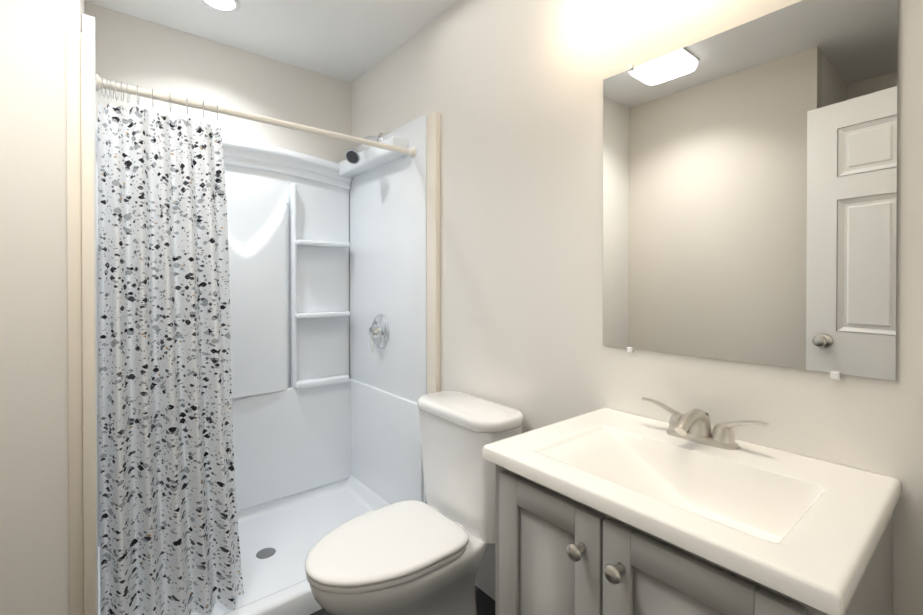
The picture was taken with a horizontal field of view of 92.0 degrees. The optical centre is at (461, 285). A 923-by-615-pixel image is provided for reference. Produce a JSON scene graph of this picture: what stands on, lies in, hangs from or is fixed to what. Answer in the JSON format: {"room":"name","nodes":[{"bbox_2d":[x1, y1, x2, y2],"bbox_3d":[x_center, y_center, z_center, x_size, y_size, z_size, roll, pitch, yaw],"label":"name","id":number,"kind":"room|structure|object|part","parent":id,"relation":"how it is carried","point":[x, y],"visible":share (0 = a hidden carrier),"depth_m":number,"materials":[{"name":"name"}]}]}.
{"room":"bathroom","nodes":[
{"label":"bathroom","id":0,"kind":"room"},
{"bbox_2d":[0,0,84,614],"bbox_3d":[-1.565,0.009,1.450,0.517,2.440,0.962,0,0,-39],"label":"wall","id":1,"kind":"structure","parent":0,"point":[34,529],"depth_m":1.18,"materials":[{"name":"white paint"}]},
{"bbox_2d":[66,31,83,614],"bbox_3d":[-1.068,0.268,1.231,0.030,1.925,0.008,0,0,-39],"label":"trim","id":2,"kind":"structure","parent":1,"relation":"attached to","point":[74,286],"depth_m":1.23,"materials":[{"name":"beige paint"}]},
{"bbox_2d":[80,32,96,614],"bbox_3d":[-1.052,0.268,1.258,0.028,1.925,0.070,0,0,-39],"label":"trim","id":3,"kind":"structure","parent":1,"relation":"attached to","point":[88,316],"depth_m":1.23,"materials":[{"name":"beige paint"}]},
{"bbox_2d":[85,2,351,377],"bbox_3d":[-1.166,0.004,2.337,1.227,2.440,0.100,0,0,-39],"label":"wall","id":4,"kind":"structure","parent":0,"point":[133,51],"depth_m":2.24,"materials":[{"name":"white paint"}]},
{"bbox_2d":[85,0,458,82],"bbox_3d":[-0.318,-1.254,0.428,2.534,0.100,4.113,0,0,-39],"label":"ceiling","id":5,"kind":"structure","parent":0,"point":[350,41],"depth_m":2.08,"materials":[{"name":"white paint"}]},
{"bbox_2d":[200,0,240,12],"bbox_3d":[-1.029,-1.210,1.894,0.160,0.005,0.160,0,0,-39],"label":"recessed light","id":6,"kind":"object","parent":5,"relation":"in","point":[225,4],"depth_m":1.92,"materials":[{"name":"white"}]},
{"bbox_3d":[-1.029,-1.210,1.894,0.160,0.005,0.160,0,0,-39],"label":"recessed ceiling light trim ring","id":7,"kind":"part","parent":6,"relation":"part of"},
{"bbox_2d":[310,585,494,614],"bbox_3d":[-0.318,1.286,0.445,2.534,0.100,4.113,0,0,-39],"label":"floor","id":8,"kind":"structure","parent":0,"point":[485,603],"depth_m":1.71,"materials":[{"name":"tile"}]},
{"bbox_2d":[82,14,427,614],"bbox_3d":[-0.861,0.211,1.968,1.223,2.030,0.855,0,0,-39],"label":"shower surround","id":9,"kind":"object","parent":8,"relation":"on","point":[324,444],"visible":0.52,"depth_m":2.32,"materials":[{"name":"white plastic"}]},
{"bbox_3d":[-1.324,0.176,1.591,0.030,1.915,0.788,0,0,-39],"label":"panel","id":10,"kind":"part","parent":9,"relation":"part of","materials":[{"name":"white plastic"}]},
{"bbox_3d":[-1.093,0.202,2.249,1.161,1.855,0.126,0,0,-39],"label":"panel","id":11,"kind":"part","parent":9,"relation":"part of","materials":[{"name":"white plastic"}]},
{"bbox_2d":[96,74,415,157],"bbox_3d":[-0.676,-0.618,1.738,1.161,0.067,0.048,0,0,-39],"label":"curtain rod","id":12,"kind":"object","parent":9,"relation":"attached to","point":[101,84],"visible":1,"depth_m":1.58,"materials":[{"name":"beige metal"}]},
{"bbox_2d":[98,100,243,614],"bbox_3d":[-0.963,0.290,1.513,0.417,1.733,0.092,0,0,-39],"label":"curtain","id":13,"kind":"object","parent":12,"relation":"hanging from","point":[169,539],"visible":1,"depth_m":1.49,"materials":[{"name":"fabric"}]},
{"bbox_3d":[-0.436,0.171,2.323,0.115,1.915,0.788,0,0,-39],"label":"panel","id":14,"kind":"part","parent":9,"relation":"part of","materials":[{"name":"white plastic"}]},
{"bbox_2d":[305,391,523,614],"bbox_3d":[-0.169,0.835,1.508,0.710,0.787,0.460,0,0,-39],"label":"toilet","id":15,"kind":"object","parent":8,"relation":"on","point":[411,557],"visible":1,"depth_m":1.47,"materials":[{"name":"white ceramic"}]},
{"bbox_3d":[-0.255,0.847,1.437,0.482,0.019,0.372,0,0,-39],"label":"seat","id":16,"kind":"part","parent":15,"relation":"part of","materials":[{"name":"white plastic"}]},
{"bbox_3d":[-0.252,0.825,1.439,0.495,0.021,0.378,0,0,-39],"label":"seat lid","id":17,"kind":"part","parent":15,"relation":"part of","materials":[{"name":"white plastic"}]},
{"bbox_3d":[0.021,0.671,1.663,0.194,0.381,0.436,0,0,-39],"label":"tank","id":18,"kind":"part","parent":15,"relation":"part of","materials":[{"name":"white ceramic"}]},
{"bbox_3d":[0.021,0.460,1.662,0.216,0.039,0.460,0,0,-39],"label":"tank lid","id":19,"kind":"part","parent":15,"relation":"part of","materials":[{"name":"white ceramic"}]},
{"bbox_2d":[482,397,900,614],"bbox_3d":[0.440,0.763,0.946,0.519,0.940,0.650,0,0,-39],"label":"bathroom vanity","id":20,"kind":"object","parent":8,"relation":"on","point":[605,511],"visible":1,"depth_m":0.85,"materials":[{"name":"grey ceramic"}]},
{"bbox_3d":[0.177,0.767,0.926,0.020,0.681,0.263,0,0,-39],"label":"door","id":21,"kind":"part","parent":20,"relation":"part of","materials":[{"name":"grey wood"}]},
{"bbox_3d":[0.359,0.769,0.705,0.020,0.681,0.297,0,0,-39],"label":"door","id":22,"kind":"part","parent":20,"relation":"part of","materials":[{"name":"grey wood"}]},
{"bbox_2d":[641,397,768,449],"bbox_3d":[0.545,0.332,1.050,0.137,0.081,0.283,0,0,-39],"label":"faucet","id":23,"kind":"object","parent":20,"relation":"on","point":[691,430],"depth_m":1.05,"materials":[{"name":"silver metal"}]},
{"bbox_2d":[352,0,922,614],"bbox_3d":[0.240,0.008,1.673,0.100,2.440,2.913,0,0,-39],"label":"wall","id":24,"kind":"structure","parent":0,"point":[510,92],"depth_m":1.46,"materials":[{"name":"white paint"}]},
{"bbox_2d":[427,112,439,393],"bbox_3d":[-0.127,0.226,2.019,0.028,2.000,0.070,0,0,-39],"label":"trim","id":25,"kind":"structure","parent":24,"relation":"attached to","point":[433,252],"depth_m":2.00,"materials":[{"name":"beige paint"}]},
{"bbox_2d":[603,0,897,380],"bbox_3d":[0.634,-0.221,1.105,0.011,0.829,0.642,0,0,-39],"label":"mirror","id":26,"kind":"object","parent":24,"relation":"attached to","point":[749,191],"visible":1,"depth_m":1.03,"materials":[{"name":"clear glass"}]}
]}

